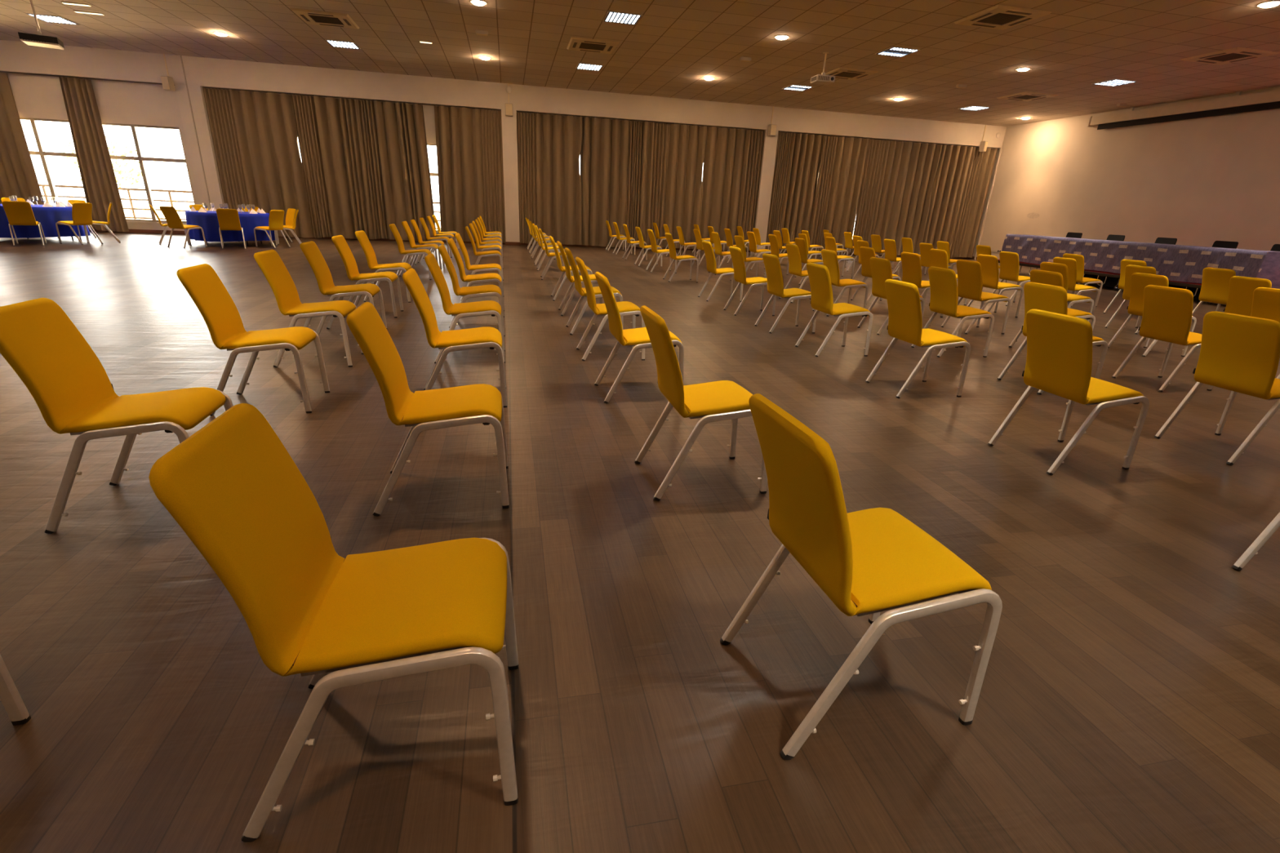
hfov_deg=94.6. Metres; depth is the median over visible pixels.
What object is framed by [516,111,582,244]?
curtain
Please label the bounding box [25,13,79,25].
recessed light
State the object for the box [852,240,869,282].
chair
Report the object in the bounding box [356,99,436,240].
curtain
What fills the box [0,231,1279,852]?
floor
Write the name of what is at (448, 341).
chair
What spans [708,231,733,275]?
chair
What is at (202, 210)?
folded napkin
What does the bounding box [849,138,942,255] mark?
curtain
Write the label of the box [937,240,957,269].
chair
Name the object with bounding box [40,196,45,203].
stemmed glass
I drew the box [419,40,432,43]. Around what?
light strip
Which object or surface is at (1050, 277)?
chair
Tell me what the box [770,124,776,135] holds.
grille
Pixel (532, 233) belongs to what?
chair
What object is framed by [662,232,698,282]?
chair
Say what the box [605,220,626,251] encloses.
chair
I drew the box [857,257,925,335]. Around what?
chair
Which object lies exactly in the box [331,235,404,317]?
chair
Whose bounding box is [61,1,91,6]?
light strip
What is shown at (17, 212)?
chair
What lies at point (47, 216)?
tablecloth
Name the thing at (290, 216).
chair
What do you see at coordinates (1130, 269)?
chair
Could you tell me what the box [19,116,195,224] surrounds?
window
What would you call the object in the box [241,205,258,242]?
chair
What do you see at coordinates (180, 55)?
cable conduit
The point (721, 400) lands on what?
chair
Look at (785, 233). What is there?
chair
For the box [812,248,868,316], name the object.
chair
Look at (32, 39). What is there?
projector
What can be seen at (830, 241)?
chair
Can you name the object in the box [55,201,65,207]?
folded napkin
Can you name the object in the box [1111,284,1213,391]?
chair
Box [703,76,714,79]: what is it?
recessed light
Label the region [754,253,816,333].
chair
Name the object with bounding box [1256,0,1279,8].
recessed light
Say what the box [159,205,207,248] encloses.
chair
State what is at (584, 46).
grille
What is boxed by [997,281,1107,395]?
chair
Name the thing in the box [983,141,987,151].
grille
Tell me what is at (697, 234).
chair
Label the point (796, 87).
recessed light
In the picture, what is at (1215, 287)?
chair
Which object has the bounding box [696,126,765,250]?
curtain
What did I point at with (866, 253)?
chair
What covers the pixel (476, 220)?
chair
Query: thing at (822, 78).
projector
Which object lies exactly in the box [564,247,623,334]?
chair
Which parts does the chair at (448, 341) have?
backrest, leg, leg, seat, rail, leg, leg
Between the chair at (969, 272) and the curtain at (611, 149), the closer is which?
the chair at (969, 272)
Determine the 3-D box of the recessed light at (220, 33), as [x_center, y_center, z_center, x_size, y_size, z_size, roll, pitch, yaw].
[-9.199,-8.605,12.955,0.280,0.038,0.280,-2,21,-12]
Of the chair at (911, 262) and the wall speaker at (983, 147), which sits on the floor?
the chair at (911, 262)
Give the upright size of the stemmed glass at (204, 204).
0.190 m
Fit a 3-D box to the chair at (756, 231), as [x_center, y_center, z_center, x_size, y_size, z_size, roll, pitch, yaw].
[3.641,-5.398,17.449,0.601,0.872,0.457,-2,21,-11]
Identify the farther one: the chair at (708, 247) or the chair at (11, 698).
the chair at (708, 247)
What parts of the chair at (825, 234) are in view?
backrest, seat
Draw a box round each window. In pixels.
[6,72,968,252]
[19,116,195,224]
[297,135,438,233]
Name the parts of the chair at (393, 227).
backrest, leg, rail, seat, leg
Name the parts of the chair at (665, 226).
backrest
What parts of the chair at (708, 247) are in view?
leg, backrest, leg, seat, rail, leg, leg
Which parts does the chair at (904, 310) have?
leg, rail, backrest, leg, leg, seat, rail, leg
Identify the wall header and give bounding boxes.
[0,40,1006,249]
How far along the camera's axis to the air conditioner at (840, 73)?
13.82 m
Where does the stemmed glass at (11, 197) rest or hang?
on the tablecloth at (47, 216)
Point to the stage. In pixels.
(1108, 278)
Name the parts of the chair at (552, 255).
backrest, leg, leg, seat, rail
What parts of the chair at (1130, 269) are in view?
leg, leg, backrest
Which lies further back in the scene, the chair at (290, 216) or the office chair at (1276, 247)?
the chair at (290, 216)
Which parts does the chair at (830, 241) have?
backrest, leg, seat, rail, leg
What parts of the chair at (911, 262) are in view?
backrest, seat, rail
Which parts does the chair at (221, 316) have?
backrest, leg, leg, rail, seat, leg, rail, leg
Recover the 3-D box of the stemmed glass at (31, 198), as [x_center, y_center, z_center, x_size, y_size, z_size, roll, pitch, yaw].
[-13.131,-4.861,12.751,0.074,0.190,0.074,-2,21,-12]
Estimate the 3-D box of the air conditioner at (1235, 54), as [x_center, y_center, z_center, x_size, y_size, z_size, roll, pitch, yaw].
[11.133,-6.998,11.169,1.000,0.032,1.000,-2,21,-12]
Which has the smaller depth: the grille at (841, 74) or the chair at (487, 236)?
the grille at (841, 74)
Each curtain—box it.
[0,71,44,204]
[58,76,128,231]
[202,87,315,237]
[291,94,373,239]
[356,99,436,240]
[434,105,506,243]
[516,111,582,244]
[579,116,642,247]
[635,121,707,248]
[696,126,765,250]
[764,131,826,252]
[810,135,869,254]
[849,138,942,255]
[920,144,997,257]
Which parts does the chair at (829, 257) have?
backrest, leg, leg, seat, rail, leg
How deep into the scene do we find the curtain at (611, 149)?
18.57 m
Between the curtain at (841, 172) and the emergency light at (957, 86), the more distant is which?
the curtain at (841, 172)
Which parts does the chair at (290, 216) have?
backrest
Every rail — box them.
[0,71,174,84]
[202,86,501,110]
[516,111,764,130]
[779,131,998,148]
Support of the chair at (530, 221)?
on the floor
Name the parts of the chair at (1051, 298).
leg, rail, backrest, seat, rail, leg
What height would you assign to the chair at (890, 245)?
0.872 m
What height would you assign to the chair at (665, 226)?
0.872 m
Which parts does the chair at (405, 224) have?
backrest, leg, leg, seat, rail, leg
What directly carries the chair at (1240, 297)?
on the floor
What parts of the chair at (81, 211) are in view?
leg, rail, seat, leg, leg, backrest, leg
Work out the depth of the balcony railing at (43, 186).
17.44 m
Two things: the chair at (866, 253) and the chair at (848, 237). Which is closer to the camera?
the chair at (866, 253)
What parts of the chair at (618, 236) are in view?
backrest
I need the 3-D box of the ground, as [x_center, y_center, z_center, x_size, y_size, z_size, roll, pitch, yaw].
[-8.294,-12.531,37.263,120.000,0.350,39.710,-2,21,-12]
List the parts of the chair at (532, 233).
backrest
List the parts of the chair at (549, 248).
backrest, leg, leg, seat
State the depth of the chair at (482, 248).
11.50 m
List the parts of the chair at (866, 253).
leg, backrest, leg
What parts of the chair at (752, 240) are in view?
backrest, seat, rail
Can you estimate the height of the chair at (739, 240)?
0.872 m
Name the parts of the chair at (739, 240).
backrest, seat, rail, leg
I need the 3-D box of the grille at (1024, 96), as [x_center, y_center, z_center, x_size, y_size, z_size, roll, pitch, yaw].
[10.161,-8.664,15.503,0.520,0.016,0.527,-2,21,-12]
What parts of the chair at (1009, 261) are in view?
backrest, leg, leg, seat, rail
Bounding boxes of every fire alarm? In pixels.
[506,86,511,93]
[995,132,1000,137]
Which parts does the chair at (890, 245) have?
backrest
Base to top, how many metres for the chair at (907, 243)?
0.872 m
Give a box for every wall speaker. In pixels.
[160,75,175,90]
[505,102,513,116]
[767,124,777,136]
[978,141,987,151]
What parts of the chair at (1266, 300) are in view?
backrest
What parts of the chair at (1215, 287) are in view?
leg, rail, backrest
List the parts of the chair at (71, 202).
backrest, leg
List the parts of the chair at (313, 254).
backrest, leg, leg, rail, seat, rail, leg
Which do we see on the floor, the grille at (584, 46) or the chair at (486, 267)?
the chair at (486, 267)
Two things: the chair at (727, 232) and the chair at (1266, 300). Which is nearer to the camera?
the chair at (1266, 300)
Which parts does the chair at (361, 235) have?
backrest, leg, rail, seat, leg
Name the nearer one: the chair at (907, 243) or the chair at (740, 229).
the chair at (907, 243)
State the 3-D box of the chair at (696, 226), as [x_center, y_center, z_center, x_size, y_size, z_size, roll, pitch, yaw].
[1.996,-5.882,18.544,0.601,0.872,0.457,-2,21,-13]
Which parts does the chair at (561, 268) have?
backrest, leg, leg, seat, rail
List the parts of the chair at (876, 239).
backrest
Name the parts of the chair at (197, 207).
backrest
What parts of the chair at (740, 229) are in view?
backrest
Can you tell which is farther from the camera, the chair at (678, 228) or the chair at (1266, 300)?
the chair at (678, 228)
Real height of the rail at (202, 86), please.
0.025 m
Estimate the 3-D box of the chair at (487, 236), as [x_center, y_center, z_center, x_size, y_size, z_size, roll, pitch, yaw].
[-3.915,-4.994,15.430,0.601,0.872,0.457,-2,21,-11]
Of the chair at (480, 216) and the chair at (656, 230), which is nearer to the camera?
the chair at (480, 216)
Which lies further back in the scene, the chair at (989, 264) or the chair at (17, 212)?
the chair at (17, 212)
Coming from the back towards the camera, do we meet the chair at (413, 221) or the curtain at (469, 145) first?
the curtain at (469, 145)
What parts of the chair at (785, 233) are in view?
backrest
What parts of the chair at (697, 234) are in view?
backrest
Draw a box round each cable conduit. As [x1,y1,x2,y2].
[163,53,168,75]
[179,54,211,208]
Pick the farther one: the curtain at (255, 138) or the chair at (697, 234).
the curtain at (255, 138)
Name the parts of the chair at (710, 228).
backrest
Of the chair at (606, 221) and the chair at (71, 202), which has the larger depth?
the chair at (606, 221)
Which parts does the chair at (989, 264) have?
backrest, leg, leg, seat, rail, leg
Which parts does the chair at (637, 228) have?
leg, backrest, leg, seat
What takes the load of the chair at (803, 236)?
on the floor
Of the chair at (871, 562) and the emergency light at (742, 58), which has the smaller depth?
the chair at (871, 562)
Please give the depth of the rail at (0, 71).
15.14 m
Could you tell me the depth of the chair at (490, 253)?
10.15 m
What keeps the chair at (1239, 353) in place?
on the floor
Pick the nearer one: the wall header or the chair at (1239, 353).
the chair at (1239, 353)
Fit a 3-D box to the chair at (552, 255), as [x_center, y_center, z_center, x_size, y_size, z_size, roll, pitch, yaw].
[-1.529,-3.144,10.767,0.601,0.872,0.457,-1,21,-11]
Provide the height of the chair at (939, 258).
0.872 m
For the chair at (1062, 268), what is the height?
0.872 m
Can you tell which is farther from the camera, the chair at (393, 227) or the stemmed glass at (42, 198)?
the stemmed glass at (42, 198)
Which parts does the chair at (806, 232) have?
backrest, seat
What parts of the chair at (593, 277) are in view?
backrest, leg, leg, seat, rail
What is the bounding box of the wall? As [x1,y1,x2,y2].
[972,86,1279,259]
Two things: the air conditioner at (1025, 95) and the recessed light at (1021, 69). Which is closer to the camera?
the recessed light at (1021, 69)
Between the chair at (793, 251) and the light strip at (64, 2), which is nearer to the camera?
the chair at (793, 251)
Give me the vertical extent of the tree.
3.246 m
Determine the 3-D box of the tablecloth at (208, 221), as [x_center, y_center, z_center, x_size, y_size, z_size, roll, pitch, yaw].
[-10.029,-4.932,14.505,1.849,0.634,1.840,-2,21,-12]
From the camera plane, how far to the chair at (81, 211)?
12.87 m
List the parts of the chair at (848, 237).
backrest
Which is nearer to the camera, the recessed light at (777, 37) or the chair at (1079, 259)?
the chair at (1079, 259)
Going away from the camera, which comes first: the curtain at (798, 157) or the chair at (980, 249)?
the chair at (980, 249)
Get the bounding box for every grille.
[160,76,169,88]
[308,14,343,24]
[578,42,605,50]
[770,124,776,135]
[833,71,862,77]
[977,13,1024,24]
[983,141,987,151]
[1013,94,1040,99]
[1205,53,1249,61]
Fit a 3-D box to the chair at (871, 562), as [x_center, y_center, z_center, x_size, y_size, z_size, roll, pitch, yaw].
[0.608,0.361,1.640,0.601,0.872,0.457,-3,21,-14]
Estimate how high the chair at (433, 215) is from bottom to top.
0.872 m
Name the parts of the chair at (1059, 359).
leg, rail, backrest, leg, leg, seat, rail, leg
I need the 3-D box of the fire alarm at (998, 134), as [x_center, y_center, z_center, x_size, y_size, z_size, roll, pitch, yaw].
[12.482,-10.143,20.545,0.170,0.170,0.050,-2,21,-12]
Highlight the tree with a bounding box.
[62,135,147,187]
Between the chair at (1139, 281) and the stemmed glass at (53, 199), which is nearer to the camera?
the chair at (1139, 281)
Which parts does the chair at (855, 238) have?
backrest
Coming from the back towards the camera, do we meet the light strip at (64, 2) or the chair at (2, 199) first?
the chair at (2, 199)
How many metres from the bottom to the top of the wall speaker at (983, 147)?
0.320 m
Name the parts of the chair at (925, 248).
backrest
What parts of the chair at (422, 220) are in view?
backrest, seat, rail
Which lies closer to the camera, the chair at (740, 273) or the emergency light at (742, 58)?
the chair at (740, 273)
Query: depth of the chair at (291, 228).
14.78 m
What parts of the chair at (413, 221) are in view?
backrest, seat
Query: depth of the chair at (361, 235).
7.62 m
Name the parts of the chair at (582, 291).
leg, backrest, leg, seat, rail, leg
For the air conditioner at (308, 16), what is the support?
attached to the ceiling
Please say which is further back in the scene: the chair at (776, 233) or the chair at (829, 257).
the chair at (776, 233)
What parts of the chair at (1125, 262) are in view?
leg, backrest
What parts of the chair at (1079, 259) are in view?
backrest, seat, rail, leg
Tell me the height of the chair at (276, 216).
0.872 m
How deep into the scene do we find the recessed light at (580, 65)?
14.42 m
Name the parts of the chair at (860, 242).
leg, backrest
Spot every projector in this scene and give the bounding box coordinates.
[17,0,64,49]
[810,51,835,84]
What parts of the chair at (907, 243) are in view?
backrest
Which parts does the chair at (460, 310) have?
backrest, leg, seat, rail, leg, leg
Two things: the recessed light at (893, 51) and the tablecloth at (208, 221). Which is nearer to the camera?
the recessed light at (893, 51)
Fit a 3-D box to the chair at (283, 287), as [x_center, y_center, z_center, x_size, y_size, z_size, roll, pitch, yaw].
[-2.648,-0.962,4.780,0.601,0.872,0.457,-1,21,-11]
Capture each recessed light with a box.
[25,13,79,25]
[213,31,228,35]
[324,39,360,48]
[470,0,487,5]
[479,56,491,59]
[575,62,603,71]
[603,10,642,24]
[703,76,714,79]
[774,35,789,39]
[782,84,813,90]
[875,46,919,57]
[893,97,903,100]
[958,105,991,110]
[1015,67,1031,71]
[1091,78,1137,86]
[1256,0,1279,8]
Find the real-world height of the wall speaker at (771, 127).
0.320 m
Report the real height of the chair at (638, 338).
0.872 m
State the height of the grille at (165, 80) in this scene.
0.290 m
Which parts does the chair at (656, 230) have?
backrest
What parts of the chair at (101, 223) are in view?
leg, rail, seat, backrest, leg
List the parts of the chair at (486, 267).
backrest, seat, rail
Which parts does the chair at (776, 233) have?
backrest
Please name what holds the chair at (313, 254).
on the floor
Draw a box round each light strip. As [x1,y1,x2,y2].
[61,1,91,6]
[73,10,104,15]
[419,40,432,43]
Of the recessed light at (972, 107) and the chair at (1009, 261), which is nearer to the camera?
the chair at (1009, 261)
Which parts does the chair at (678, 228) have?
backrest, seat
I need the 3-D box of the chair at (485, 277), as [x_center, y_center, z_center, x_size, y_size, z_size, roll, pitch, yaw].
[-1.952,-1.789,7.084,0.601,0.872,0.457,-2,21,-12]
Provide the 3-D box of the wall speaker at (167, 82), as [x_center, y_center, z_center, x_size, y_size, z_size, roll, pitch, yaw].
[-12.278,-8.934,15.374,0.220,0.320,0.213,5,21,7]
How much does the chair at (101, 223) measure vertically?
0.872 m
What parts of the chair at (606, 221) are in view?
backrest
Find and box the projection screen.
[1085,89,1279,129]
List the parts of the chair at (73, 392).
backrest, leg, leg, rail, seat, rail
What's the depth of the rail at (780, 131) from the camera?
19.93 m
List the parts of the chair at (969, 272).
leg, backrest, rail, leg, leg, seat, rail, leg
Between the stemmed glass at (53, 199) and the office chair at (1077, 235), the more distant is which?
the office chair at (1077, 235)
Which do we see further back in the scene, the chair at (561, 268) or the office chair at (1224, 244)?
the office chair at (1224, 244)
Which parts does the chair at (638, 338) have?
leg, backrest, leg, rail, seat, rail, leg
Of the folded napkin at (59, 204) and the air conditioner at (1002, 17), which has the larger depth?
the folded napkin at (59, 204)
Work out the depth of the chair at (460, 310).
4.93 m
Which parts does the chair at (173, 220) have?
leg, backrest, seat, leg, rail, leg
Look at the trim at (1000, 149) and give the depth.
21.33 m
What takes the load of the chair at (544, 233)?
on the floor
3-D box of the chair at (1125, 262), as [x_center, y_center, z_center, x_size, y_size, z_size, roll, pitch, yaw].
[7.973,-2.206,9.435,0.601,0.872,0.457,-2,21,-13]
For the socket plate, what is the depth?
21.11 m
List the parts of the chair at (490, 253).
backrest, seat, rail, leg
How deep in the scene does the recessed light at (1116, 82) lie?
13.56 m
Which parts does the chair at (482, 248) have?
backrest, seat, rail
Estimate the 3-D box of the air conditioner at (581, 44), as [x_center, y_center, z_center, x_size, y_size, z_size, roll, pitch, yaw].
[-1.005,-8.056,12.497,1.000,0.032,1.000,-2,21,-12]
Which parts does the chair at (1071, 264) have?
backrest, seat, rail, leg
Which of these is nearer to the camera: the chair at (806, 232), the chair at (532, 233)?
the chair at (532, 233)
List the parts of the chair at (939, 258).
backrest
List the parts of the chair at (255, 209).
backrest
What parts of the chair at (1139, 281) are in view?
leg, rail, leg, backrest, leg, leg, rail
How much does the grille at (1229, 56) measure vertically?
0.016 m
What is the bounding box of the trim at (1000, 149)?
[973,147,1002,259]
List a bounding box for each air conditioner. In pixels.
[288,7,359,29]
[566,36,619,53]
[825,66,879,79]
[953,4,1052,30]
[996,91,1057,101]
[1180,46,1279,65]
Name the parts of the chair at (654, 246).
leg, backrest, leg, seat, rail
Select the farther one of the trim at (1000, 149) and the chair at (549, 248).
the trim at (1000, 149)
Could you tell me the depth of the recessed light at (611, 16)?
10.53 m
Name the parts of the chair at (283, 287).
backrest, leg, leg, rail, seat, leg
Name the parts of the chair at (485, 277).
backrest, seat, rail, leg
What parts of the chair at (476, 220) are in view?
backrest, seat, rail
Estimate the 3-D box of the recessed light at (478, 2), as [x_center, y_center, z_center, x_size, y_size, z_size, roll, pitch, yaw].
[-2.761,-7.240,10.096,0.280,0.038,0.280,-2,21,-12]
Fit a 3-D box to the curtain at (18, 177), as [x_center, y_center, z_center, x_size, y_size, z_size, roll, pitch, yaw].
[-16.685,-7.112,15.326,1.387,3.740,0.132,-2,21,-12]
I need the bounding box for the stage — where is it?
[976,259,1212,304]
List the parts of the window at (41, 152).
sill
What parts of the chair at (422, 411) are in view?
backrest, leg, leg, seat, rail, leg, leg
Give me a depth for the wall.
16.11 m
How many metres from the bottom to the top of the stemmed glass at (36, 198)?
0.190 m
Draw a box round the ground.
[44,198,853,232]
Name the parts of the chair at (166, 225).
backrest, leg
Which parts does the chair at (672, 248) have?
leg, backrest, leg, seat, rail, leg, leg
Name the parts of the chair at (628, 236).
backrest, seat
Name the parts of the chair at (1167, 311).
leg, rail, leg, backrest, seat, leg, rail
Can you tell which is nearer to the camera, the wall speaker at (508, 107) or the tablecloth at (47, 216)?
the tablecloth at (47, 216)
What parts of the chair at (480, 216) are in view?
backrest, seat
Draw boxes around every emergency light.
[475,29,488,35]
[739,56,751,62]
[955,84,967,88]
[1116,102,1126,106]
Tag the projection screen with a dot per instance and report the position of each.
(1270, 100)
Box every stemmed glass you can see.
[8,195,14,200]
[28,196,35,206]
[33,195,38,204]
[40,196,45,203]
[50,197,56,206]
[203,203,208,212]
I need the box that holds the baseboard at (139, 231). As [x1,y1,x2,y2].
[88,227,971,258]
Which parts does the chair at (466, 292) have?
backrest, seat, rail, leg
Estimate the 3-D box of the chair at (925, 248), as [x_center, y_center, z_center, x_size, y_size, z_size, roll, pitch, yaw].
[6.089,-3.339,12.237,0.601,0.872,0.457,-2,21,-12]
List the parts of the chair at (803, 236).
backrest, seat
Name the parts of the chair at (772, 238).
backrest, seat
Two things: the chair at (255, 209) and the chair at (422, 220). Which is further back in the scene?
the chair at (255, 209)
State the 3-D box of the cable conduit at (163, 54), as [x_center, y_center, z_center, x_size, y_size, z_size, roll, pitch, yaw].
[-12.288,-9.368,15.306,0.024,0.520,0.022,-2,21,-12]
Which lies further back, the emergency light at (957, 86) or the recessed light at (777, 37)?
the emergency light at (957, 86)
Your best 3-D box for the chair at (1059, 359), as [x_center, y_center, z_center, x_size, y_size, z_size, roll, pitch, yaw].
[2.542,-0.222,3.443,0.601,0.872,0.457,-2,21,-14]
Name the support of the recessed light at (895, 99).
in the ceiling
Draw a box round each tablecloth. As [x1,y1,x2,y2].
[0,204,90,238]
[185,210,275,241]
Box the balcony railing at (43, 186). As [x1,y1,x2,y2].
[39,184,855,236]
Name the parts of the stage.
edge trim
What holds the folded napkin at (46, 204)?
on the tablecloth at (47, 216)
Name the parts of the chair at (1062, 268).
backrest, seat, rail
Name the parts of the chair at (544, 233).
backrest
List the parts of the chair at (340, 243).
backrest, leg, leg, seat, rail, rail, leg, leg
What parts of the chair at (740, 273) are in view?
leg, backrest, leg, seat, rail, leg, leg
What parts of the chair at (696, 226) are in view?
backrest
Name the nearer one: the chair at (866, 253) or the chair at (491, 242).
the chair at (866, 253)
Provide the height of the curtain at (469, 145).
3.740 m
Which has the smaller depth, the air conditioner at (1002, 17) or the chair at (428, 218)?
the air conditioner at (1002, 17)
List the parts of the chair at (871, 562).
leg, rail, backrest, leg, leg, seat, rail, leg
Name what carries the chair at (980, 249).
on the floor
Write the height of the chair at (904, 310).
0.872 m
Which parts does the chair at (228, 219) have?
backrest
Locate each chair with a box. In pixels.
[0,197,25,202]
[0,297,232,533]
[0,653,31,725]
[1,200,47,245]
[55,202,103,244]
[57,200,96,238]
[83,202,120,243]
[148,403,519,842]
[149,204,190,244]
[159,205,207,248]
[176,263,329,416]
[189,204,208,240]
[216,208,245,248]
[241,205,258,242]
[253,209,290,248]
[253,249,364,367]
[269,208,295,244]
[274,208,302,245]
[299,240,387,335]
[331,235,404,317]
[346,302,509,515]
[355,230,412,302]
[389,223,431,279]
[401,221,441,269]
[402,267,506,408]
[410,219,444,265]
[419,217,452,258]
[424,253,505,363]
[426,216,455,253]
[432,214,459,249]
[438,244,505,336]
[447,238,504,317]
[454,232,503,300]
[465,226,503,280]
[469,222,503,268]
[472,221,502,261]
[475,218,502,256]
[477,217,502,251]
[479,215,502,246]
[525,217,546,249]
[527,218,551,253]
[528,220,555,259]
[532,222,560,265]
[534,225,564,271]
[538,228,573,279]
[549,235,592,301]
[556,240,604,315]
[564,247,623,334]
[575,256,645,360]
[594,271,684,403]
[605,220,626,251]
[613,222,635,255]
[622,223,647,260]
[634,226,662,266]
[634,305,767,500]
[645,229,676,273]
[651,222,666,251]
[662,224,685,256]
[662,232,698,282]
[676,226,700,262]
[691,224,714,253]
[692,228,719,266]
[697,240,742,302]
[707,226,729,258]
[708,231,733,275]
[720,393,1002,759]
[721,228,748,263]
[723,245,776,315]
[730,235,766,283]
[737,226,756,256]
[744,231,770,270]
[751,227,770,257]
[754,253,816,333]
[764,234,795,277]
[773,230,786,260]
[778,243,811,302]
[779,227,795,253]
[794,237,823,284]
[795,262,872,356]
[798,233,823,271]
[801,230,823,260]
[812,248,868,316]
[819,229,843,257]
[819,232,848,266]
[825,236,854,278]
[842,231,857,262]
[846,235,879,271]
[850,246,901,304]
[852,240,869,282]
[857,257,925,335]
[865,279,970,398]
[871,234,893,268]
[884,239,902,275]
[894,237,926,275]
[900,252,942,317]
[911,266,994,357]
[919,242,952,280]
[922,248,967,305]
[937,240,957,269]
[941,259,1011,333]
[967,253,1023,317]
[976,244,1007,288]
[987,309,1149,475]
[992,251,1030,306]
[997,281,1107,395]
[1008,269,1095,347]
[1022,262,1093,325]
[1053,257,1099,315]
[1062,253,1102,306]
[1065,231,1082,238]
[1102,258,1146,313]
[1104,264,1155,333]
[1106,234,1124,240]
[1107,272,1196,356]
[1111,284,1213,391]
[1154,237,1177,244]
[1154,311,1279,465]
[1192,266,1235,315]
[1211,240,1238,248]
[1223,275,1271,315]
[1231,511,1279,570]
[1250,287,1279,378]
[1270,244,1279,251]
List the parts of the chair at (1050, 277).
leg, backrest, seat, rail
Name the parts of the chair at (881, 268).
leg, backrest, leg, rail, leg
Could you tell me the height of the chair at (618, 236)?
0.872 m
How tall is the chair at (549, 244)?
0.872 m
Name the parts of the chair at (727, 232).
backrest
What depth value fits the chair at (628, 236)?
15.30 m
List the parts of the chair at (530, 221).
backrest, leg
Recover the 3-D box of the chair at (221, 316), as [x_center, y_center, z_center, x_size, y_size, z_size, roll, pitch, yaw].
[-2.409,-0.562,3.737,0.601,0.872,0.457,-2,21,-12]
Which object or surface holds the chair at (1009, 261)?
on the floor
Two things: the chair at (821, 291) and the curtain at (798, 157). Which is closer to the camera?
the chair at (821, 291)
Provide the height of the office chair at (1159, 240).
0.823 m
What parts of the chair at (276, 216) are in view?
leg, rail, seat, leg, backrest, leg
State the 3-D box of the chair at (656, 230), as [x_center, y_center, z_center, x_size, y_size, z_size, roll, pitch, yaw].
[0.706,-5.880,18.376,0.601,0.872,0.457,-2,21,-12]
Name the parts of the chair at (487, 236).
backrest, seat, rail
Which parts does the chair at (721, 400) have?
leg, backrest, rail, leg, seat, rail, leg, leg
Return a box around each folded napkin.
[42,200,53,206]
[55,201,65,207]
[197,207,206,212]
[249,208,257,213]
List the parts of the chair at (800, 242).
backrest, seat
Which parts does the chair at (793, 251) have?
leg, backrest, leg, seat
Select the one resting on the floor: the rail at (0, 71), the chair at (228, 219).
the chair at (228, 219)
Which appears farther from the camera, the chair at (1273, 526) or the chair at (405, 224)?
the chair at (405, 224)
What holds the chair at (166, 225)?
on the floor
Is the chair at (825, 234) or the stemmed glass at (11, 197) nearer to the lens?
the stemmed glass at (11, 197)
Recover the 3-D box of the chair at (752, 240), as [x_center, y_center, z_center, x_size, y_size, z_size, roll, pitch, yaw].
[2.889,-4.249,14.277,0.601,0.872,0.457,-2,21,-12]
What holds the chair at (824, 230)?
on the floor
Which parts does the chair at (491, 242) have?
backrest, seat, rail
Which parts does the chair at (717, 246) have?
backrest, seat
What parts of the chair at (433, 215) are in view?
backrest, seat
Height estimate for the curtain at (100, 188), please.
3.740 m
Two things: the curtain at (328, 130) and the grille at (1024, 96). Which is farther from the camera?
the curtain at (328, 130)
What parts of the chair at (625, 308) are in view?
leg, backrest, leg, seat, rail, leg, leg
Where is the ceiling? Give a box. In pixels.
[0,0,1279,126]
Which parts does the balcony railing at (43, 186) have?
post, post, post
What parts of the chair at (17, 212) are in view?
leg, leg, backrest, leg, leg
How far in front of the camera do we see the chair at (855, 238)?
14.69 m
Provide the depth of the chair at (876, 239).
16.26 m
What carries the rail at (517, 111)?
attached to the wall header
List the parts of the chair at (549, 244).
backrest, leg, seat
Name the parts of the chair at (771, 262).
leg, backrest, leg, rail, seat, rail, leg, leg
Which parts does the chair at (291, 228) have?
leg, seat, backrest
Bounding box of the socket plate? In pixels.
[991,248,1001,252]
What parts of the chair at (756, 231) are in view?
backrest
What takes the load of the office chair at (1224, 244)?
on the stage
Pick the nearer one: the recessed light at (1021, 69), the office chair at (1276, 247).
the office chair at (1276, 247)
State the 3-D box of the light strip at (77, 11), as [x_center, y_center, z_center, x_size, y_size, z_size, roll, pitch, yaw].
[-11.008,-8.267,11.793,0.480,0.018,0.100,-2,21,-12]
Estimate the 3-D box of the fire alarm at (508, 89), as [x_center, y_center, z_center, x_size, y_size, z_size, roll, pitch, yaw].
[-3.793,-9.734,17.054,0.170,0.170,0.050,-2,21,-12]
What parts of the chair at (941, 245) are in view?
backrest, seat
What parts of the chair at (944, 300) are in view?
leg, backrest, rail, leg, leg, seat, rail, leg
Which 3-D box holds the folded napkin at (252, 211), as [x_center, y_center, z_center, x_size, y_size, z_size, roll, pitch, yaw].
[-9.320,-5.194,14.224,0.125,0.115,0.170,7,21,11]
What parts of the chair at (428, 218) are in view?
backrest, seat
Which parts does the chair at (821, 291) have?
leg, rail, backrest, leg, leg, seat, rail, leg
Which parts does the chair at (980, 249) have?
backrest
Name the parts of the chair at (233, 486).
backrest, leg, leg, seat, rail, rail, leg, leg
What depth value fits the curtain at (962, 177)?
21.17 m
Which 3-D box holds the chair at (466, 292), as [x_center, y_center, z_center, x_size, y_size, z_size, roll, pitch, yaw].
[-1.719,-1.405,6.085,0.601,0.872,0.457,-2,21,-13]
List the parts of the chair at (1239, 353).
leg, rail, leg, backrest, seat, leg, rail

